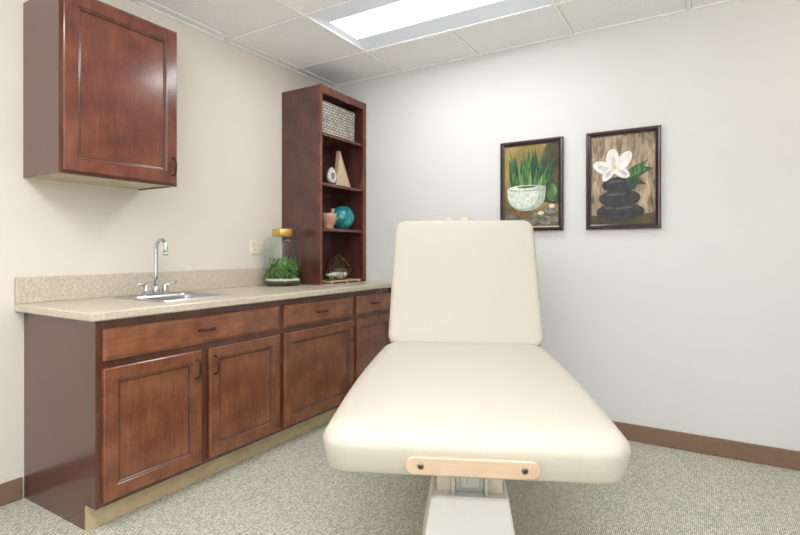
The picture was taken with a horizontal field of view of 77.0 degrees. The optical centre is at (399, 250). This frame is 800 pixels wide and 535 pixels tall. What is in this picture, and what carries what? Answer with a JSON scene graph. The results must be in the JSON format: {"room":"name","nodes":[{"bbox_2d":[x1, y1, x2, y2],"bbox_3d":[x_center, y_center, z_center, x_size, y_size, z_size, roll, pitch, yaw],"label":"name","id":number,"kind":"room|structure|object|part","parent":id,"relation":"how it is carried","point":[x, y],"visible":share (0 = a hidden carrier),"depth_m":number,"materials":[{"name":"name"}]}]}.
{"room":"examination room","nodes":[
{"label":"examination room","id":0,"kind":"room"},
{"bbox_2d":[0,0,328,497],"bbox_3d":[-1.910,-0.215,2.232,0.100,2.750,5.100,0,0,31],"label":"wall","id":1,"kind":"structure","parent":0,"point":[227,195],"depth_m":2.98,"materials":[{"name":"beige paint"}]},
{"bbox_2d":[0,477,22,506],"bbox_3d":[-2.450,1.109,1.232,0.012,0.102,2.630,0,0,31],"label":"baseboard","id":2,"kind":"structure","parent":1,"relation":"attached to","point":[11,491],"depth_m":2.31,"materials":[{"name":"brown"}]},
{"bbox_2d":[23,0,176,190],"bbox_3d":[-1.459,-0.753,2.511,0.381,0.823,0.575,0,0,31],"label":"upper cabinet","id":3,"kind":"object","parent":1,"relation":"attached to","point":[100,78],"visible":1,"depth_m":2.35,"materials":[{"name":"brown wood"}]},
{"bbox_3d":[-1.490,-0.354,2.530,0.309,0.013,0.542,0,0,31],"label":"panel","id":4,"kind":"part","parent":3,"relation":"part of","materials":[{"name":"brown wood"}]},
{"bbox_3d":[-1.179,-0.442,2.636,0.032,0.104,0.016,0,0,31],"label":"handle","id":5,"kind":"part","parent":3,"relation":"part of","materials":[{"name":"brown metal"}]},
{"bbox_2d":[14,268,275,303],"bbox_3d":[-1.335,0.184,3.065,0.020,0.124,1.725,0,0,31],"label":"backsplash","id":6,"kind":"structure","parent":1,"relation":"attached to","point":[36,289],"depth_m":2.74,"materials":[{"name":"laminate"}]},
{"bbox_2d":[250,240,260,254],"bbox_3d":[-1.026,-0.025,3.585,0.009,0.100,0.104,0,0,31],"label":"wall outlet","id":7,"kind":"object","parent":1,"relation":"attached to","point":[255,246],"visible":1,"depth_m":3.58,"materials":[{"name":"beige plastic"}]},
{"bbox_2d":[0,421,799,534],"bbox_3d":[-0.156,1.200,1.170,4.200,0.080,5.100,0,0,31],"label":"floor","id":8,"kind":"structure","parent":0,"point":[290,487],"depth_m":2.29,"materials":[{"name":"carpet"}]},
{"bbox_2d":[24,300,279,530],"bbox_3d":[-1.212,0.721,2.638,0.671,0.878,1.040,0,0,31],"label":"base cabinet","id":9,"kind":"object","parent":8,"relation":"on","point":[121,416],"visible":0.99,"depth_m":2.28,"materials":[{"name":"brown wood"}]},
{"bbox_3d":[-1.096,0.758,2.263,0.020,0.549,0.469,0,0,31],"label":"door","id":10,"kind":"part","parent":9,"relation":"part of","materials":[{"name":"brown wood"}]},
{"bbox_3d":[-0.960,0.387,2.489,0.020,0.134,0.997,0,0,31],"label":"drawer","id":11,"kind":"part","parent":9,"relation":"part of","materials":[{"name":"brown wood"}]},
{"bbox_3d":[-0.968,0.570,2.425,0.032,0.104,0.016,0,0,31],"label":"handle","id":12,"kind":"part","parent":9,"relation":"part of","materials":[{"name":"brown metal"}]},
{"bbox_2d":[14,268,391,321],"bbox_3d":[-0.908,0.202,3.144,0.668,0.160,2.302,0,0,31],"label":"countertop","id":13,"kind":"structure","parent":9,"relation":"on","point":[90,297],"depth_m":2.63,"materials":[{"name":"laminate"}]},
{"bbox_2d":[136,238,176,295],"bbox_3d":[-1.325,0.085,2.778,0.124,0.315,0.242,0,0,31],"label":"faucet","id":14,"kind":"object","parent":13,"relation":"on","point":[146,290],"visible":1,"depth_m":2.79,"materials":[{"name":"silver metal"}]},
{"bbox_3d":[-1.397,0.201,2.729,0.041,0.063,0.084,0,0,31],"label":"lever handle","id":15,"kind":"part","parent":14,"relation":"part of","materials":[{"name":"silver metal"}]},
{"bbox_3d":[-1.357,0.236,2.798,0.048,0.013,0.164,0,0,31],"label":"plate","id":16,"kind":"part","parent":14,"relation":"part of","materials":[{"name":"silver metal"}]},
{"bbox_3d":[-1.323,0.080,2.777,0.120,0.305,0.040,0,0,31],"label":"spout","id":17,"kind":"part","parent":14,"relation":"part of","materials":[{"name":"silver metal"}]},
{"bbox_3d":[-1.315,0.201,2.865,0.041,0.063,0.084,0,0,31],"label":"lever handle","id":18,"kind":"part","parent":14,"relation":"part of","materials":[{"name":"silver metal"}]},
{"bbox_2d":[114,291,231,301],"bbox_3d":[-1.214,0.317,2.711,0.415,0.151,0.450,0,0,31],"label":"sink","id":19,"kind":"object","parent":13,"relation":"in","point":[174,296],"visible":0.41,"depth_m":2.79,"materials":[{"name":"metal"}]},
{"bbox_2d":[265,229,299,284],"bbox_3d":[-0.838,0.044,3.588,0.260,0.403,0.260,0,0,31],"label":"glass jar","id":20,"kind":"object","parent":13,"relation":"on","point":[283,276],"visible":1,"depth_m":3.52,"materials":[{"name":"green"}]},
{"bbox_3d":[-0.838,-0.131,3.588,0.148,0.053,0.148,0,0,31],"label":"lid","id":21,"kind":"part","parent":20,"relation":"part of","materials":[{"name":"gold metal"}]},
{"bbox_2d":[282,84,365,284],"bbox_3d":[-0.585,-0.477,3.958,0.377,1.446,0.574,0,0,31],"label":"bookcase","id":22,"kind":"object","parent":13,"relation":"on","point":[308,152],"visible":0.91,"depth_m":3.77,"materials":[{"name":"red wood"}]},
{"bbox_2d":[322,208,336,227],"bbox_3d":[-0.545,-0.248,3.820,0.134,0.156,0.134,0,0,31],"label":"mortar","id":23,"kind":"object","parent":22,"relation":"on","point":[328,219],"visible":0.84,"depth_m":3.77,"materials":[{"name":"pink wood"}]},
{"bbox_2d":[327,167,335,183],"bbox_3d":[-0.523,-0.572,3.853,0.042,0.139,0.100,0,0,31],"label":"ornament","id":24,"kind":"object","parent":22,"relation":"on","point":[331,174],"visible":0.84,"depth_m":3.84,"materials":[{"name":"white ceramic"}]},
{"bbox_2d":[322,101,354,140],"bbox_3d":[-0.583,-0.989,3.931,0.287,0.236,0.417,0,0,31],"label":"basket","id":25,"kind":"object","parent":22,"relation":"on","point":[337,121],"visible":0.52,"depth_m":3.84,"materials":[{"name":"beige wicker"}]},
{"bbox_3d":[-0.590,-0.159,3.961,0.349,0.022,0.537,0,0,31],"label":"shelf","id":26,"kind":"part","parent":22,"relation":"part of","materials":[{"name":"brown wood"}]},
{"bbox_3d":[-0.590,-0.491,3.961,0.349,0.022,0.537,0,0,31],"label":"shelf","id":27,"kind":"part","parent":22,"relation":"part of","materials":[{"name":"brown wood"}]},
{"bbox_3d":[-0.590,-0.859,3.961,0.349,0.022,0.537,0,0,31],"label":"shelf","id":28,"kind":"part","parent":22,"relation":"part of","materials":[{"name":"brown wood"}]},
{"bbox_2d":[334,151,350,186],"bbox_3d":[-0.463,-0.647,4.027,0.035,0.289,0.199,0,0,31],"label":"wooden ornament","id":29,"kind":"object","parent":22,"relation":"on","point":[341,175],"visible":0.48,"depth_m":3.99,"materials":[{"name":"brown wood"}]},
{"bbox_2d":[334,206,353,228],"bbox_3d":[-0.462,-0.267,4.032,0.193,0.188,0.193,0,0,31],"label":"decorative ball","id":30,"kind":"object","parent":22,"relation":"on","point":[345,216],"visible":0.74,"depth_m":3.96,"materials":[{"name":"teal ceramic"}]},
{"bbox_2d":[322,278,360,283],"bbox_3d":[-0.490,0.234,3.927,0.174,0.022,0.390,0,0,31],"label":"wooden tray","id":31,"kind":"object","parent":13,"relation":"on","point":[346,280],"visible":0.77,"depth_m":3.88,"materials":[{"name":"brown wood"}]},
{"bbox_2d":[325,273,335,280],"bbox_3d":[-0.521,0.195,3.801,0.123,0.055,0.130,0,0,31],"label":"flower","id":32,"kind":"object","parent":31,"relation":"on","point":[332,275],"visible":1,"depth_m":3.79,"materials":[{"name":"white plant"}]},
{"bbox_2d":[325,254,351,279],"bbox_3d":[-0.484,0.124,3.958,0.176,0.196,0.236,0,0,31],"label":"terrarium","id":33,"kind":"object","parent":31,"relation":"on","point":[340,274],"visible":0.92,"depth_m":3.92,"materials":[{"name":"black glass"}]},
{"bbox_3d":[-0.938,0.387,2.474,0.032,0.016,0.104,0,0,31],"label":"handle","id":34,"kind":"part","parent":9,"relation":"part of","materials":[{"name":"brown metal"}]},
{"bbox_3d":[-0.913,0.570,2.515,0.032,0.104,0.016,0,0,31],"label":"handle","id":35,"kind":"part","parent":9,"relation":"part of","materials":[{"name":"brown metal"}]},
{"bbox_3d":[-0.826,0.758,2.709,0.020,0.549,0.482,0,0,31],"label":"door","id":36,"kind":"part","parent":9,"relation":"part of","materials":[{"name":"brown wood"}]},
{"bbox_2d":[272,292,354,446],"bbox_3d":[-0.758,0.721,3.389,0.671,0.878,0.714,0,0,31],"label":"base cabinet","id":37,"kind":"object","parent":8,"relation":"on","point":[317,333],"visible":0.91,"depth_m":3.18,"materials":[{"name":"brown wood"}]},
{"bbox_3d":[-0.505,0.387,3.239,0.020,0.134,0.677,0,0,31],"label":"drawer","id":38,"kind":"part","parent":37,"relation":"part of","materials":[{"name":"brown wood"}]},
{"bbox_3d":[-0.505,0.758,3.239,0.020,0.549,0.677,0,0,31],"label":"door","id":39,"kind":"part","parent":37,"relation":"part of","materials":[{"name":"brown wood"}]},
{"bbox_2d":[353,287,390,382],"bbox_3d":[-0.442,0.721,3.910,0.671,0.878,0.504,0,0,31],"label":"base cabinet","id":40,"kind":"object","parent":8,"relation":"on","point":[371,308],"visible":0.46,"depth_m":3.70,"materials":[{"name":"brown wood"}]},
{"bbox_3d":[-0.193,0.387,3.754,0.020,0.134,0.458,0,0,31],"label":"drawer","id":41,"kind":"part","parent":40,"relation":"part of","materials":[{"name":"brown wood"}]},
{"bbox_3d":[-0.193,0.758,3.754,0.020,0.549,0.458,0,0,31],"label":"door","id":42,"kind":"part","parent":40,"relation":"part of","materials":[{"name":"brown wood"}]},
{"bbox_2d":[323,217,630,534],"bbox_3d":[0.274,0.480,2.120,0.830,1.360,1.782,0,0,6],"label":"table","id":43,"kind":"object","parent":8,"relation":"on","point":[464,394],"visible":1,"depth_m":1.72,"materials":[{"name":"beige leather"}]},
{"bbox_3d":[0.349,0.165,2.752,0.791,0.771,0.085,0,-31,6],"label":"backrest","id":44,"kind":"part","parent":43,"relation":"part of","materials":[{"name":"beige leather"}]},
{"bbox_3d":[0.179,0.535,1.250,0.330,0.045,0.025,0,0,6],"label":"rail","id":45,"kind":"part","parent":43,"relation":"part of","materials":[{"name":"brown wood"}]},
{"bbox_2d":[323,342,630,483],"bbox_3d":[0.249,0.509,1.890,0.830,0.131,1.291,0,0,6],"label":"seat cushion","id":46,"kind":"object","parent":43,"relation":"on","point":[488,410],"depth_m":1.34,"materials":[{"name":"beige leather"}]},
{"bbox_2d":[137,0,725,85],"bbox_3d":[-0.156,-1.410,1.170,4.000,0.020,4.900,0,0,31],"label":"ceiling","id":47,"kind":"structure","parent":0,"point":[300,42],"depth_m":3.19,"materials":[{"name":"white tile"}]},
{"bbox_2d":[307,0,550,50],"bbox_3d":[0.153,-1.457,2.921,1.305,0.126,0.635,0,0,31],"label":"ceiling light","id":48,"kind":"object","parent":47,"relation":"attached to","point":[369,24],"visible":1,"depth_m":3.03,"materials":[{"name":"white plastic"}]},
{"bbox_2d":[129,0,738,87],"bbox_3d":[-0.156,-1.397,1.170,4.000,0.007,4.900,0,0,31],"label":"grid","id":49,"kind":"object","parent":47,"relation":"attached to","point":[554,4],"depth_m":3.21,"materials":[{"name":"white metal"}]},
{"bbox_2d":[331,0,799,450],"bbox_3d":[1.139,-0.215,3.309,4.000,2.750,0.100,0,0,31],"label":"wall","id":50,"kind":"structure","parent":0,"point":[690,324],"depth_m":3.00,"materials":[{"name":"paint"}]},
{"bbox_2d":[500,136,563,230],"bbox_3d":[0.882,-0.441,3.387,0.426,0.610,0.030,0,0,31],"label":"framed picture","id":51,"kind":"object","parent":50,"relation":"attached to","point":[531,171],"visible":0.91,"depth_m":3.38,"materials":[{"name":"black paper"}]},
{"bbox_2d":[586,125,660,229],"bbox_3d":[1.367,-0.441,3.093,0.423,0.610,0.030,0,0,31],"label":"framed picture","id":52,"kind":"object","parent":50,"relation":"attached to","point":[623,166],"visible":1,"depth_m":3.09,"materials":[{"name":"black paper"}]},
{"bbox_2d":[612,421,799,470],"bbox_3d":[1.373,1.109,3.102,3.385,0.102,0.012,0,0,31],"label":"baseboard","id":53,"kind":"structure","parent":50,"relation":"attached to","point":[749,452],"depth_m":2.85,"materials":[{"name":"brown plastic"}]}
]}

